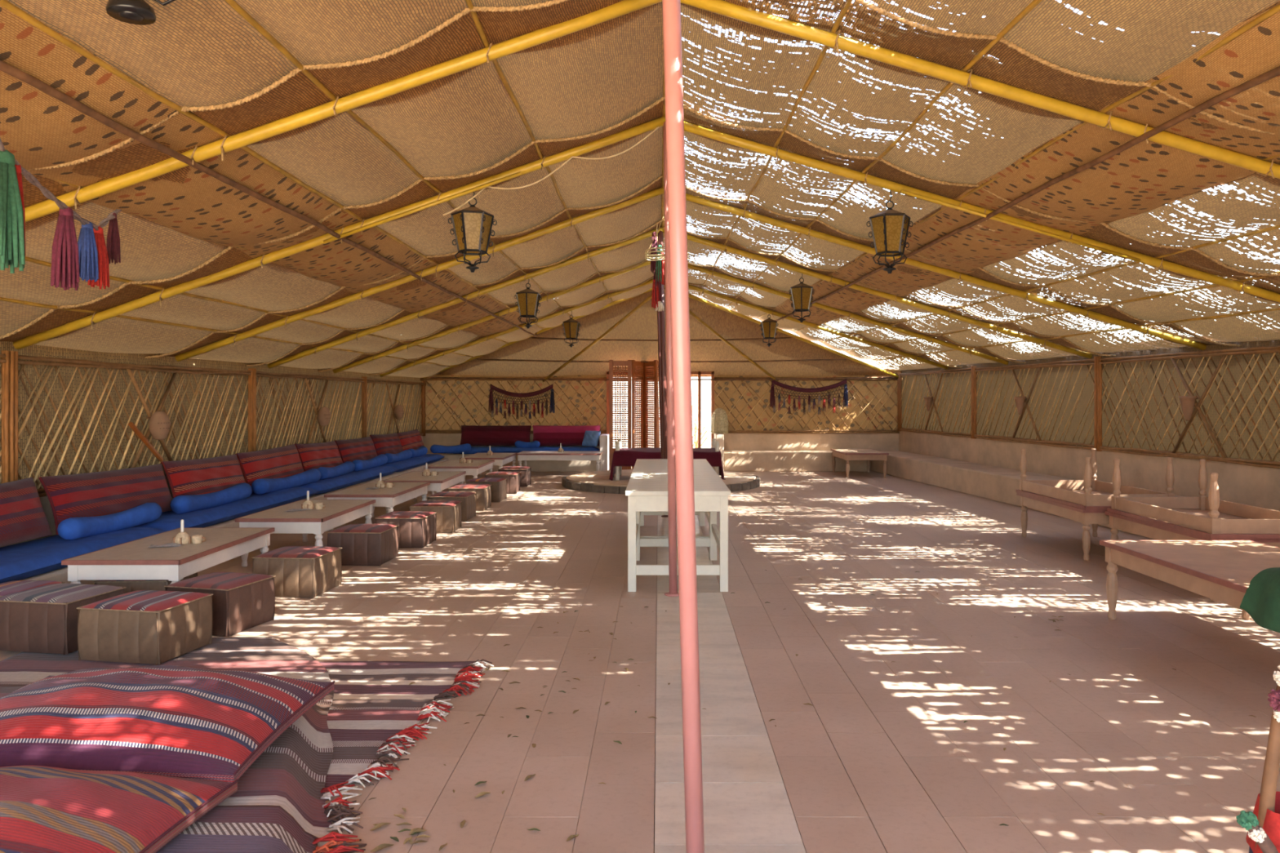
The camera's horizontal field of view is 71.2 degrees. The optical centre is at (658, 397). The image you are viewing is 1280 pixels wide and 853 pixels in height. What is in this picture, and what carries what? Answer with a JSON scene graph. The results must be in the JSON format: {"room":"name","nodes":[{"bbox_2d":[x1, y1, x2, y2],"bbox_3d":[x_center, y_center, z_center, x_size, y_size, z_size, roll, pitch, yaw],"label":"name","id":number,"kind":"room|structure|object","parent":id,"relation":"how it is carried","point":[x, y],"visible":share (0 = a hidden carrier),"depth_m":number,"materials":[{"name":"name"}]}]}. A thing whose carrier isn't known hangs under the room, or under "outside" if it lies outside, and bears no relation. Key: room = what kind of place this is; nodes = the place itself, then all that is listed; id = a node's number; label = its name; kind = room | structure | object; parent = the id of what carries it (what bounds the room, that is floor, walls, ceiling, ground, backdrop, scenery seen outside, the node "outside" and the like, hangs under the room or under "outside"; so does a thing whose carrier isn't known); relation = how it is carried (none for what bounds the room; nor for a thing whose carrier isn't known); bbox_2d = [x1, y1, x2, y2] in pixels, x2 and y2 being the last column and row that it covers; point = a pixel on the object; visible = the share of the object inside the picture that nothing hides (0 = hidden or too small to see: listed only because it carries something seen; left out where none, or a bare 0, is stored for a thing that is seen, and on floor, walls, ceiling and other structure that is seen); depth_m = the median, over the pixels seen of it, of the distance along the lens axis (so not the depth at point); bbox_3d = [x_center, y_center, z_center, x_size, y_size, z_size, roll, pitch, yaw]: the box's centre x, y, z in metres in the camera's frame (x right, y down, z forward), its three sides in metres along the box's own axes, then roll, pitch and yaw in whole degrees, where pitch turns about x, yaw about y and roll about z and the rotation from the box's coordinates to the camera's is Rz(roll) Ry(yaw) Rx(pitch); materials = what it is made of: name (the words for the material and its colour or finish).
{"room":"tent interior","nodes":[
{"label":"tent interior","id":0,"kind":"room"},
{"bbox_2d":[0,341,426,547],"bbox_3d":[-4.875,0.485,8.378,0.270,1.940,19.956,0,0,0],"label":"wall","id":1,"kind":"structure","parent":0,"point":[64,411],"depth_m":8.65,"materials":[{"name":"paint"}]},
{"bbox_2d":[146,411,170,439],"bbox_3d":[-4.678,0.260,8.378,0.197,0.270,0.196,0,0,42],"label":"wall pot","id":2,"kind":"object","parent":1,"relation":"attached to","point":[159,424],"visible":1,"depth_m":8.31,"materials":[{"name":"ceramic"}]},
{"bbox_2d":[316,406,330,426],"bbox_3d":[-4.678,0.260,12.498,0.197,0.270,0.196,0,0,42],"label":"wall pot","id":3,"kind":"object","parent":1,"relation":"attached to","point":[324,415],"visible":1,"depth_m":12.43,"materials":[{"name":"ceramic"}]},
{"bbox_2d":[0,0,1279,382],"bbox_3d":[1.038,-1.235,8.394,12.092,1.829,20.215,0,0,0],"label":"ceiling","id":4,"kind":"structure","parent":0,"point":[282,175],"depth_m":5.83,"materials":[{"name":"fabric"}]},
{"bbox_2d":[0,137,121,290],"bbox_3d":[-2.530,-0.769,3.722,0.142,0.606,1.615,0,0,-14],"label":"garland","id":5,"kind":"object","parent":4,"relation":"hanging from","point":[88,258],"visible":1,"depth_m":3.84},
{"bbox_2d":[105,0,175,25],"bbox_3d":[-1.766,-1.382,3.100,0.280,0.134,0.152,0,0,0],"label":"spot lamp","id":6,"kind":"object","parent":4,"relation":"attached to","point":[131,11],"visible":1,"depth_m":3.07,"materials":[{"name":"black metal"}]},
{"bbox_2d":[448,191,497,272],"bbox_3d":[-1.385,-1.251,6.650,0.359,0.633,0.310,0,0,-12],"label":"lantern","id":7,"kind":"object","parent":4,"relation":"hanging from","point":[472,225],"visible":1,"depth_m":6.57,"materials":[{"name":"glass"}]},
{"bbox_2d":[514,279,542,328],"bbox_3d":[-1.600,-1.171,10.950,0.359,0.642,0.310,0,0,-30],"label":"lantern","id":8,"kind":"object","parent":4,"relation":"hanging from","point":[527,299],"visible":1,"depth_m":10.87,"materials":[{"name":"black metal"}]},
{"bbox_2d":[443,125,659,215],"bbox_3d":[-0.795,-1.677,6.600,1.599,0.662,0.012,0,0,0],"label":"cable","id":9,"kind":"object","parent":4,"relation":"hanging from","point":[658,126],"visible":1,"depth_m":6.60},
{"bbox_2d":[561,311,581,346],"bbox_3d":[-1.500,-1.198,15.350,0.359,0.656,0.310,0,0,-25],"label":"lantern","id":10,"kind":"object","parent":4,"relation":"hanging from","point":[571,326],"visible":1,"depth_m":15.27,"materials":[{"name":"glass"}]},
{"bbox_2d":[650,222,665,311],"bbox_3d":[-0.005,-1.525,10.401,0.182,1.040,0.100,0,0,0],"label":"ridge ornament","id":11,"kind":"object","parent":4,"relation":"hanging from","point":[658,266],"visible":0.94,"depth_m":10.37,"materials":[{"name":"fabric"}]},
{"bbox_2d":[644,217,688,261],"bbox_3d":[0.090,-1.802,10.100,0.496,0.490,0.416,0,0,0],"label":"hoop","id":12,"kind":"object","parent":4,"relation":"hanging from","point":[654,255],"visible":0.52,"depth_m":10.10,"materials":[{"name":"fabric"}]},
{"bbox_2d":[760,313,778,346],"bbox_3d":[1.920,-1.195,15.538,0.359,0.611,0.310,0,0,-28],"label":"lantern","id":13,"kind":"object","parent":4,"relation":"hanging from","point":[768,326],"visible":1,"depth_m":15.46,"materials":[{"name":"glass"}]},
{"bbox_2d":[788,273,814,322],"bbox_3d":[1.780,-1.262,11.123,0.359,0.644,0.310,0,0,-20],"label":"lantern","id":14,"kind":"object","parent":4,"relation":"hanging from","point":[802,293],"visible":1,"depth_m":11.04,"materials":[{"name":"black metal"}]},
{"bbox_2d":[866,190,913,273],"bbox_3d":[1.765,-1.286,6.822,0.359,0.672,0.310,0,0,0],"label":"lantern","id":15,"kind":"object","parent":4,"relation":"hanging from","point":[890,227],"visible":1,"depth_m":6.74,"materials":[{"name":"glass"}]},
{"bbox_2d":[0,470,1279,852],"bbox_3d":[1.045,1.480,8.350,11.850,0.051,19.900,0,0,0],"label":"floor","id":16,"kind":"structure","parent":0,"point":[885,757],"depth_m":4.65,"materials":[{"name":"wood"}]},
{"bbox_2d":[0,580,65,596],"bbox_3d":[-3.930,1.297,5.449,0.345,0.310,0.405,0,0,3],"label":"pouf","id":17,"kind":"object","parent":16,"relation":"on","point":[11,587],"visible":0.26,"depth_m":5.46,"materials":[{"name":"red fabric"}]},
{"bbox_2d":[93,572,197,593],"bbox_3d":[-3.421,1.307,5.979,0.465,0.290,0.445,0,0,-3],"label":"pouf","id":18,"kind":"object","parent":16,"relation":"on","point":[131,585],"visible":0.14,"depth_m":5.77,"materials":[{"name":"brown fabric"}]},
{"bbox_2d":[61,527,274,584],"bbox_3d":[-3.430,1.244,6.400,0.752,0.421,1.432,0,0,-1],"label":"table","id":19,"kind":"object","parent":16,"relation":"on","point":[131,560],"visible":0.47,"depth_m":5.98,"materials":[{"name":"white wood"}]},
{"bbox_2d":[173,531,191,544],"bbox_3d":[-3.367,0.992,6.320,0.110,0.086,0.112,0,0,0],"label":"candle holder","id":20,"kind":"object","parent":19,"relation":"on","point":[180,538],"visible":1,"depth_m":6.29,"materials":[{"name":"ceramic"}]},
{"bbox_2d":[164,572,275,636],"bbox_3d":[-2.781,1.297,5.680,0.465,0.310,0.445,0,0,14],"label":"pouf","id":21,"kind":"object","parent":16,"relation":"on","point":[241,602],"visible":0.76,"depth_m":5.55,"materials":[{"name":"brown fabric"}]},
{"bbox_2d":[20,458,448,584],"bbox_3d":[-4.450,1.325,9.620,0.660,0.260,15.860,0,0,0],"label":"bench","id":22,"kind":"object","parent":16,"relation":"on","point":[60,575],"visible":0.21,"depth_m":8.56,"materials":[{"name":"paint"}]},
{"bbox_2d":[0,527,165,583],"bbox_3d":[-4.430,1.122,6.050,0.680,0.141,2.880,0,0,0],"label":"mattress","id":23,"kind":"object","parent":22,"relation":"on","point":[18,562],"visible":0.66,"depth_m":6.29,"materials":[{"name":"blue fabric"}]},
{"bbox_2d":[0,477,52,546],"bbox_3d":[-4.573,0.819,6.085,0.281,0.466,1.089,0,0,3],"label":"cushion","id":24,"kind":"object","parent":23,"relation":"on","point":[23,517],"visible":1,"depth_m":6.30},
{"bbox_2d":[38,463,172,534],"bbox_3d":[-4.574,0.821,7.515,0.294,0.455,1.631,0,0,3],"label":"cushion","id":25,"kind":"object","parent":23,"relation":"on","point":[95,494],"visible":0.78,"depth_m":7.25,"materials":[{"name":"fabric"}]},
{"bbox_2d":[57,502,161,539],"bbox_3d":[-4.360,0.984,7.135,0.177,0.180,1.174,0,0,2],"label":"bolster","id":26,"kind":"object","parent":23,"relation":"on","point":[71,528],"visible":0.98,"depth_m":7.01,"materials":[{"name":"blue fabric"}]},
{"bbox_2d":[133,487,319,531],"bbox_3d":[-4.430,1.122,9.150,0.680,0.141,3.280,0,0,0],"label":"mattress","id":27,"kind":"object","parent":22,"relation":"on","point":[167,521],"visible":0.62,"depth_m":8.68,"materials":[{"name":"blue fabric"}]},
{"bbox_2d":[160,453,245,498],"bbox_3d":[-4.574,0.824,9.075,0.272,0.458,1.460,0,0,-2],"label":"cushion","id":28,"kind":"object","parent":27,"relation":"on","point":[214,474],"visible":0.76,"depth_m":8.81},
{"bbox_2d":[169,483,252,514],"bbox_3d":[-4.359,0.983,8.750,0.180,0.180,1.403,0,0,0],"label":"bolster","id":29,"kind":"object","parent":27,"relation":"on","point":[180,504],"visible":1,"depth_m":8.60,"materials":[{"name":"blue fabric"}]},
{"bbox_2d":[235,444,304,486],"bbox_3d":[-4.575,0.815,10.600,0.291,0.459,1.572,0,0,3],"label":"cushion","id":30,"kind":"object","parent":27,"relation":"on","point":[285,461],"visible":0.74,"depth_m":10.36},
{"bbox_2d":[251,468,320,494],"bbox_3d":[-4.358,0.982,10.510,0.183,0.184,1.622,0,0,1],"label":"bolster","id":31,"kind":"object","parent":27,"relation":"on","point":[260,486],"visible":0.98,"depth_m":10.34,"materials":[{"name":"blue fabric"}]},
{"bbox_2d":[297,466,398,494],"bbox_3d":[-4.430,1.122,12.450,0.680,0.141,3.280,0,0,0],"label":"mattress","id":32,"kind":"object","parent":22,"relation":"on","point":[325,486],"visible":0.62,"depth_m":12.01,"materials":[{"name":"blue fabric"}]},
{"bbox_2d":[294,440,342,471],"bbox_3d":[-4.575,0.819,12.090,0.293,0.465,1.380,0,0,3],"label":"cushion","id":33,"kind":"object","parent":32,"relation":"on","point":[312,455],"visible":0.73,"depth_m":11.84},
{"bbox_2d":[316,461,355,479],"bbox_3d":[-4.359,0.984,12.040,0.178,0.180,1.243,0,0,-1],"label":"bolster","id":34,"kind":"object","parent":32,"relation":"on","point":[347,467],"visible":0.9,"depth_m":11.99,"materials":[{"name":"blue fabric"}]},
{"bbox_2d":[352,453,387,471],"bbox_3d":[-4.359,0.983,13.475,0.181,0.182,1.453,0,0,-1],"label":"bolster","id":35,"kind":"object","parent":32,"relation":"on","point":[380,460],"visible":0.94,"depth_m":13.39,"materials":[{"name":"blue fabric"}]},
{"bbox_2d":[380,453,444,471],"bbox_3d":[-4.430,1.124,15.600,0.680,0.139,2.980,0,0,0],"label":"mattress","id":36,"kind":"object","parent":22,"relation":"on","point":[414,462],"visible":0.57,"depth_m":15.28,"materials":[{"name":"blue fabric"}]},
{"bbox_2d":[334,436,377,462],"bbox_3d":[-4.574,0.832,13.585,0.271,0.446,1.536,0,0,-1],"label":"cushion","id":37,"kind":"object","parent":36,"relation":"on","point":[363,448],"visible":0.67,"depth_m":13.32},
{"bbox_2d":[369,432,403,455],"bbox_3d":[-4.575,0.823,15.080,0.289,0.459,1.399,0,0,3],"label":"cushion","id":38,"kind":"object","parent":36,"relation":"on","point":[390,443],"visible":0.7,"depth_m":14.81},
{"bbox_2d":[384,449,412,463],"bbox_3d":[-4.360,0.984,14.899,0.177,0.180,1.204,0,0,2],"label":"bolster","id":39,"kind":"object","parent":36,"relation":"on","point":[406,454],"visible":0.84,"depth_m":14.87,"materials":[{"name":"blue fabric"}]},
{"bbox_2d":[396,429,423,450],"bbox_3d":[-4.573,0.825,16.475,0.274,0.460,1.353,0,0,-2],"label":"cushion","id":40,"kind":"object","parent":36,"relation":"on","point":[412,439],"visible":0.63,"depth_m":16.25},
{"bbox_2d":[251,546,342,597],"bbox_3d":[-2.711,1.297,6.720,0.475,0.310,0.465,0,0,5],"label":"pouf","id":41,"kind":"object","parent":16,"relation":"on","point":[300,571],"visible":0.89,"depth_m":6.51,"materials":[{"name":"brown fabric"}]},
{"bbox_2d":[235,499,375,567],"bbox_3d":[-3.250,1.244,8.360,0.752,0.421,1.432,0,0,0],"label":"table","id":42,"kind":"object","parent":16,"relation":"on","point":[336,513],"visible":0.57,"depth_m":7.91,"materials":[{"name":"white wood"}]},
{"bbox_2d":[326,524,399,565],"bbox_3d":[-2.621,1.297,7.939,0.475,0.310,0.465,0,0,3],"label":"pouf","id":43,"kind":"object","parent":16,"relation":"on","point":[362,544],"visible":0.87,"depth_m":7.72,"materials":[{"name":"brown fabric"}]},
{"bbox_2d":[324,482,430,531],"bbox_3d":[-3.190,1.244,10.250,0.752,0.421,1.432,0,0,1],"label":"table","id":44,"kind":"object","parent":16,"relation":"on","point":[402,492],"visible":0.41,"depth_m":9.84,"materials":[{"name":"white wood"}]},
{"bbox_2d":[374,511,436,547],"bbox_3d":[-2.501,1.297,8.860,0.475,0.310,0.465,0,0,2],"label":"pouf","id":45,"kind":"object","parent":16,"relation":"on","point":[416,529],"visible":0.79,"depth_m":8.64,"materials":[{"name":"brown fabric"}]},
{"bbox_2d":[319,659,493,791],"bbox_3d":[-1.744,1.438,4.110,1.712,0.043,1.620,0,0,0],"label":"striped rug","id":46,"kind":"object","parent":16,"relation":"on","point":[373,710],"visible":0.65,"depth_m":4.19,"materials":[{"name":"fabric"}]},
{"bbox_2d":[382,471,466,513],"bbox_3d":[-3.080,1.244,11.850,0.752,0.421,1.432,0,0,-1],"label":"table","id":47,"kind":"object","parent":16,"relation":"on","point":[443,480],"visible":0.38,"depth_m":11.54,"materials":[{"name":"grey laminate"}]},
{"bbox_2d":[409,500,462,533],"bbox_3d":[-2.441,1.297,9.799,0.475,0.310,0.465,0,0,-2],"label":"pouf","id":48,"kind":"object","parent":16,"relation":"on","point":[449,513],"visible":0.66,"depth_m":9.59,"materials":[{"name":"brown leather"}]},
{"bbox_2d":[426,491,475,521],"bbox_3d":[-2.481,1.297,10.719,0.475,0.310,0.465,0,0,2],"label":"pouf","id":49,"kind":"object","parent":16,"relation":"on","point":[468,499],"visible":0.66,"depth_m":10.54,"materials":[{"name":"brown leather"}]},
{"bbox_2d":[427,459,494,494],"bbox_3d":[-3.100,1.244,14.150,0.752,0.421,1.432,0,0,-1],"label":"table","id":50,"kind":"object","parent":16,"relation":"on","point":[476,467],"visible":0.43,"depth_m":13.63,"materials":[{"name":"grey laminate"}]},
{"bbox_2d":[448,484,491,511],"bbox_3d":[-2.471,1.297,11.699,0.475,0.310,0.465,0,0,0],"label":"pouf","id":51,"kind":"object","parent":16,"relation":"on","point":[483,491],"visible":0.67,"depth_m":11.48,"materials":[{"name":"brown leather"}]},
{"bbox_2d":[466,477,506,502],"bbox_3d":[-2.431,1.297,12.620,0.475,0.310,0.465,0,0,3],"label":"pouf","id":52,"kind":"object","parent":16,"relation":"on","point":[499,486],"visible":0.61,"depth_m":12.42,"materials":[{"name":"brown leather"}]},
{"bbox_2d":[459,453,516,482],"bbox_3d":[-3.040,1.244,16.100,0.752,0.421,1.432,0,0,1],"label":"table","id":53,"kind":"object","parent":16,"relation":"on","point":[500,459],"visible":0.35,"depth_m":15.71,"materials":[{"name":"grey laminate"}]},
{"bbox_2d":[485,471,519,493],"bbox_3d":[-2.391,1.297,13.719,0.475,0.310,0.465,0,0,-2],"label":"pouf","id":54,"kind":"object","parent":16,"relation":"on","point":[513,477],"visible":0.6,"depth_m":13.50,"materials":[{"name":"brown leather"}]},
{"bbox_2d":[426,453,596,471],"bbox_3d":[-2.970,1.285,17.880,3.580,0.340,0.620,0,0,0],"label":"bench","id":55,"kind":"object","parent":16,"relation":"on","point":[536,465],"visible":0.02,"depth_m":17.57,"materials":[{"name":"paint"}]},
{"bbox_2d":[453,446,599,453],"bbox_3d":[-2.680,1.041,17.860,3.000,0.142,0.600,0,0,0],"label":"mattress","id":56,"kind":"object","parent":55,"relation":"on","point":[474,450],"visible":0.53,"depth_m":17.59,"materials":[{"name":"blue fabric"}]},
{"bbox_2d":[430,443,471,453],"bbox_3d":[-4.020,0.986,17.299,0.855,0.183,0.180,0,0,-38],"label":"bolster","id":57,"kind":"object","parent":56,"relation":"on","point":[467,447],"visible":0.98,"depth_m":17.25,"materials":[{"name":"blue fabric"}]},
{"bbox_2d":[460,425,531,445],"bbox_3d":[-3.290,0.765,18.038,1.420,0.415,0.266,0,0,0],"label":"cushion","id":58,"kind":"object","parent":56,"relation":"on","point":[473,435],"visible":0.91,"depth_m":17.96,"materials":[{"name":"red fabric"}]},
{"bbox_2d":[533,425,600,445],"bbox_3d":[-1.865,0.765,18.037,1.370,0.415,0.266,0,0,0],"label":"cushion","id":59,"kind":"object","parent":56,"relation":"on","point":[546,435],"visible":0.68,"depth_m":17.96,"materials":[{"name":"fabric"}]},
{"bbox_2d":[582,431,600,446],"bbox_3d":[-1.341,0.810,17.758,0.360,0.308,0.226,0,0,30],"label":"cushion","id":60,"kind":"object","parent":56,"relation":"on","point":[591,438],"visible":0.99,"depth_m":17.69,"materials":[{"name":"blue fabric"}]},
{"bbox_2d":[497,466,531,486],"bbox_3d":[-2.381,1.297,14.779,0.475,0.310,0.465,0,0,0],"label":"pouf","id":61,"kind":"object","parent":16,"relation":"on","point":[525,471],"visible":0.63,"depth_m":14.56,"materials":[{"name":"brown fabric"}]},
{"bbox_2d":[516,451,603,471],"bbox_3d":[-1.860,1.244,16.970,1.562,0.421,0.752,0,0,0],"label":"table","id":62,"kind":"object","parent":16,"relation":"on","point":[522,455],"visible":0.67,"depth_m":16.62,"materials":[{"name":"grey laminate"}]},
{"bbox_2d":[599,434,608,471],"bbox_3d":[-1.080,1.095,17.850,0.160,0.720,0.700,0,0,0],"label":"bench","id":63,"kind":"object","parent":16,"relation":"on","point":[603,438],"visible":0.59,"depth_m":17.50,"materials":[{"name":"white paint"}]},
{"bbox_2d":[608,360,660,470],"bbox_3d":[-0.360,0.355,17.687,1.242,2.200,0.394,0,0,-3],"label":"folding screen","id":64,"kind":"object","parent":16,"relation":"on","point":[638,379],"visible":0.59,"depth_m":17.52,"materials":[{"name":"orange wood"}]},
{"bbox_2d":[657,310,662,458],"bbox_3d":[0.042,-0.295,13.150,0.172,3.501,0.106,0,0,0],"label":"tent pole","id":65,"kind":"object","parent":16,"relation":"on","point":[658,313],"visible":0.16,"depth_m":13.13,"materials":[{"name":"brown paint"}]},
{"bbox_2d":[561,469,759,493],"bbox_3d":[0.040,1.390,15.050,3.311,0.130,3.311,0,0,0],"label":"plinth","id":66,"kind":"object","parent":16,"relation":"on","point":[598,482],"visible":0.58,"depth_m":14.26,"materials":[{"name":"paint"}]},
{"bbox_2d":[657,230,668,517],"bbox_3d":[0.079,-0.295,10.950,0.182,3.502,0.141,0,0,0],"label":"tent pole","id":67,"kind":"object","parent":16,"relation":"on","point":[662,320],"visible":0.67,"depth_m":10.92,"materials":[{"name":"brown paint"}]},
{"bbox_2d":[608,438,724,480],"bbox_3d":[0.140,1.008,14.726,1.855,0.635,0.993,0,0,0],"label":"daybed","id":68,"kind":"object","parent":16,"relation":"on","point":[627,457],"visible":0.7,"depth_m":14.26,"materials":[{"name":"fabric"}]},
{"bbox_2d":[662,121,679,596],"bbox_3d":[0.103,-0.295,6.602,0.142,3.501,0.136,0,0,0],"label":"tent pole","id":69,"kind":"object","parent":16,"relation":"on","point":[673,592],"visible":0.73,"depth_m":6.59,"materials":[{"name":"pink paint"}]},
{"bbox_2d":[631,458,717,537],"bbox_3d":[0.145,1.077,9.135,0.790,0.757,2.126,0,0,0],"label":"work table","id":70,"kind":"object","parent":16,"relation":"on","point":[642,466],"visible":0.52,"depth_m":9.08,"materials":[{"name":"beige paint"}]},
{"bbox_2d":[625,475,730,591],"bbox_3d":[0.145,1.077,7.365,0.790,0.757,1.366,0,0,0],"label":"work table","id":71,"kind":"object","parent":16,"relation":"on","point":[645,493],"visible":0.91,"depth_m":6.70,"materials":[{"name":"beige paint"}]},
{"bbox_2d":[662,0,704,852],"bbox_3d":[0.078,-0.295,2.620,0.185,3.502,0.118,0,0,0],"label":"tent pole","id":72,"kind":"object","parent":16,"relation":"on","point":[671,9],"visible":1,"depth_m":2.60,"materials":[{"name":"pink paint"}]},
{"bbox_2d":[697,373,701,448],"bbox_3d":[0.830,0.455,18.200,0.060,2.000,0.100,0,0,0],"label":"post","id":73,"kind":"object","parent":16,"relation":"on","point":[699,375],"visible":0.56,"depth_m":18.15,"materials":[{"name":"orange wood"}]},
{"bbox_2d":[711,373,714,448],"bbox_3d":[1.100,0.455,18.200,0.060,2.000,0.100,0,0,0],"label":"post","id":74,"kind":"object","parent":16,"relation":"on","point":[712,375],"visible":0.49,"depth_m":18.15,"materials":[{"name":"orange wood"}]},
{"bbox_2d":[713,433,724,471],"bbox_3d":[1.200,1.085,17.850,0.160,0.740,0.700,0,0,0],"label":"bench","id":75,"kind":"object","parent":16,"relation":"on","point":[718,437],"visible":0.36,"depth_m":17.50,"materials":[{"name":"paint"}]},
{"bbox_2d":[711,408,728,433],"bbox_3d":[1.220,0.457,17.860,0.347,0.506,0.353,0,0,10],"label":"wicker basket","id":76,"kind":"object","parent":75,"relation":"on","point":[719,422],"visible":1,"depth_m":17.74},
{"bbox_2d":[724,450,867,471],"bbox_3d":[2.700,1.265,17.900,2.840,0.380,0.600,0,0,0],"label":"bench","id":77,"kind":"object","parent":16,"relation":"on","point":[734,460],"visible":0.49,"depth_m":17.60,"materials":[{"name":"paint"}]},
{"bbox_2d":[830,448,888,477],"bbox_3d":[3.780,1.230,16.900,0.792,0.451,1.392,0,0,0],"label":"table","id":78,"kind":"object","parent":16,"relation":"on","point":[868,455],"visible":1,"depth_m":16.24,"materials":[{"name":"paint"}]},
{"bbox_2d":[869,450,1183,539],"bbox_3d":[5.512,1.265,8.364,0.701,0.380,19.599,0,0,-6],"label":"bench","id":79,"kind":"object","parent":16,"relation":"on","point":[999,484],"visible":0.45,"depth_m":13.82,"materials":[{"name":"paint"}]},
{"bbox_2d":[1016,492,1109,560],"bbox_3d":[4.200,1.224,8.680,0.852,0.461,1.472,0,0,0],"label":"table","id":80,"kind":"object","parent":16,"relation":"on","point":[1093,517],"visible":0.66,"depth_m":8.30,"materials":[{"name":"beige paint"}]},
{"bbox_2d":[1015,448,1175,509],"bbox_3d":[4.200,0.763,8.680,0.852,0.461,1.472,0,0,-1],"label":"table","id":81,"kind":"object","parent":80,"relation":"on","point":[1088,493],"visible":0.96,"depth_m":8.58,"materials":[{"name":"beige paint"}]},
{"bbox_2d":[1099,540,1279,620],"bbox_3d":[3.420,1.200,4.930,0.992,0.511,1.992,0,0,0],"label":"table","id":82,"kind":"object","parent":16,"relation":"on","point":[1222,571],"visible":0.94,"depth_m":5.30,"materials":[{"name":"beige paint"}]},
{"bbox_2d":[1104,511,1279,602],"bbox_3d":[4.340,1.224,7.080,0.852,0.461,1.512,0,0,0],"label":"table","id":83,"kind":"object","parent":16,"relation":"on","point":[1146,529],"visible":0.32,"depth_m":7.11,"materials":[{"name":"beige paint"}]},
{"bbox_2d":[1106,458,1279,538],"bbox_3d":[4.340,0.763,7.060,0.852,0.461,1.512,0,0,1],"label":"table","id":84,"kind":"object","parent":83,"relation":"on","point":[1210,517],"visible":1,"depth_m":7.03,"materials":[{"name":"beige paint"}]},
{"bbox_2d":[1235,665,1279,852],"bbox_3d":[1.161,0.956,1.612,0.237,1.005,0.258,0,0,24],"label":"post","id":85,"kind":"object","parent":16,"relation":"on","point":[1262,824],"visible":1,"depth_m":1.61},
{"bbox_2d":[420,368,902,453],"bbox_3d":[0.075,0.435,18.302,10.044,2.040,0.256,0,0,0],"label":"wall","id":86,"kind":"structure","parent":0,"point":[869,420],"depth_m":18.27,"materials":[{"name":"wicker"}]},
{"bbox_2d":[488,384,554,419],"bbox_3d":[-2.788,0.078,18.157,1.344,0.725,0.113,0,0,0],"label":"tassel hanging","id":87,"kind":"object","parent":86,"relation":"hanging from","point":[493,388],"visible":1,"depth_m":18.14},
{"bbox_2d":[769,378,848,414],"bbox_3d":[3.058,-0.021,18.162,1.599,0.728,0.123,0,0,0],"label":"tassel hanging","id":88,"kind":"object","parent":86,"relation":"attached to","point":[772,400],"visible":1,"depth_m":18.15},
{"bbox_2d":[896,329,1279,511],"bbox_3d":[5.967,0.395,8.388,0.270,2.120,20.057,0,0,-6],"label":"wall","id":89,"kind":"structure","parent":0,"point":[1126,406],"depth_m":10.92,"materials":[{"name":"wicker"}]},
{"bbox_2d":[1178,395,1198,421],"bbox_3d":[5.657,0.113,9.552,0.178,0.265,0.183,0,0,41],"label":"wall pot","id":90,"kind":"object","parent":89,"relation":"attached to","point":[1187,402],"visible":1,"depth_m":9.51,"materials":[{"name":"ceramic"}]},
{"bbox_2d":[1240,567,1279,632],"bbox_3d":[3.163,0.934,4.100,0.615,0.316,0.640,0,0,0],"label":"cushion","id":91,"kind":"object","parent":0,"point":[1261,599],"visible":1,"depth_m":4.27,"materials":[{"name":"fabric"}]},
{"label":"outside","id":92,"kind":"structure","parent":0,"visible":0},
{"bbox_2d":[613,355,948,448],"bbox_3d":[0.000,0.155,24.000,26.000,2.600,0.400,0,0,0],"label":"sky","id":93,"kind":"structure","parent":92,"point":[705,384],"depth_m":23.80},
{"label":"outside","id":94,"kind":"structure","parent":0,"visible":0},
{"bbox_3d":[0.000,1.605,10.000,120.000,0.200,120.000,0,0,0],"label":"ground","id":95,"kind":"structure","parent":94,"visible":0},
{"bbox_2d":[650,389,711,448],"bbox_3d":[0.792,0.648,20.152,2.077,1.726,1.980,0,0,0],"label":"dry bush","id":96,"kind":"object","parent":95,"relation":"on","point":[695,424],"visible":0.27,"depth_m":20.05,"materials":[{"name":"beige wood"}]},
{"bbox_3d":[-1.963,1.404,2.930,2.674,0.098,2.860,0,0,0],"label":"mattress","id":97,"kind":"object","parent":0,"visible":0},
{"bbox_2d":[0,636,366,852],"bbox_3d":[-2.083,1.391,3.539,3.034,0.117,3.682,0,0,0],"label":"striped rug","id":98,"kind":"object","parent":97,"relation":"on","point":[291,774],"visible":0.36,"depth_m":3.72,"materials":[{"name":"fabric"}]},
{"bbox_2d":[0,583,126,654],"bbox_3d":[-3.501,1.276,5.220,0.505,0.310,0.445,0,0,10],"label":"pouf","id":99,"kind":"object","parent":98,"relation":"on","point":[42,619],"visible":0.75,"depth_m":5.02,"materials":[{"name":"brown fabric"}]},
{"bbox_2d":[76,590,213,665],"bbox_3d":[-2.881,1.276,5.030,0.505,0.310,0.445,0,0,10],"label":"pouf","id":100,"kind":"object","parent":98,"relation":"on","point":[152,627],"visible":1,"depth_m":4.85,"materials":[{"name":"brown fabric"}]},
{"bbox_2d":[0,665,335,782],"bbox_3d":[-1.988,1.179,3.360,1.225,0.256,0.861,0,0,1],"label":"cushion","id":101,"kind":"object","parent":98,"relation":"on","point":[172,721],"visible":0.95,"depth_m":3.13,"materials":[{"name":"fabric"}]},
{"bbox_2d":[155,805,364,852],"bbox_3d":[-2.094,1.379,2.300,3.012,0.116,1.203,0,0,0],"label":"striped rug","id":102,"kind":"object","parent":98,"relation":"on","point":[223,828],"visible":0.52,"depth_m":2.76,"materials":[{"name":"fabric"}]},
{"bbox_2d":[0,765,239,852],"bbox_3d":[-1.988,1.223,2.540,1.185,0.218,0.841,0,0,2],"label":"cushion","id":103,"kind":"object","parent":102,"relation":"on","point":[43,809],"visible":1,"depth_m":2.57,"materials":[{"name":"fabric"}]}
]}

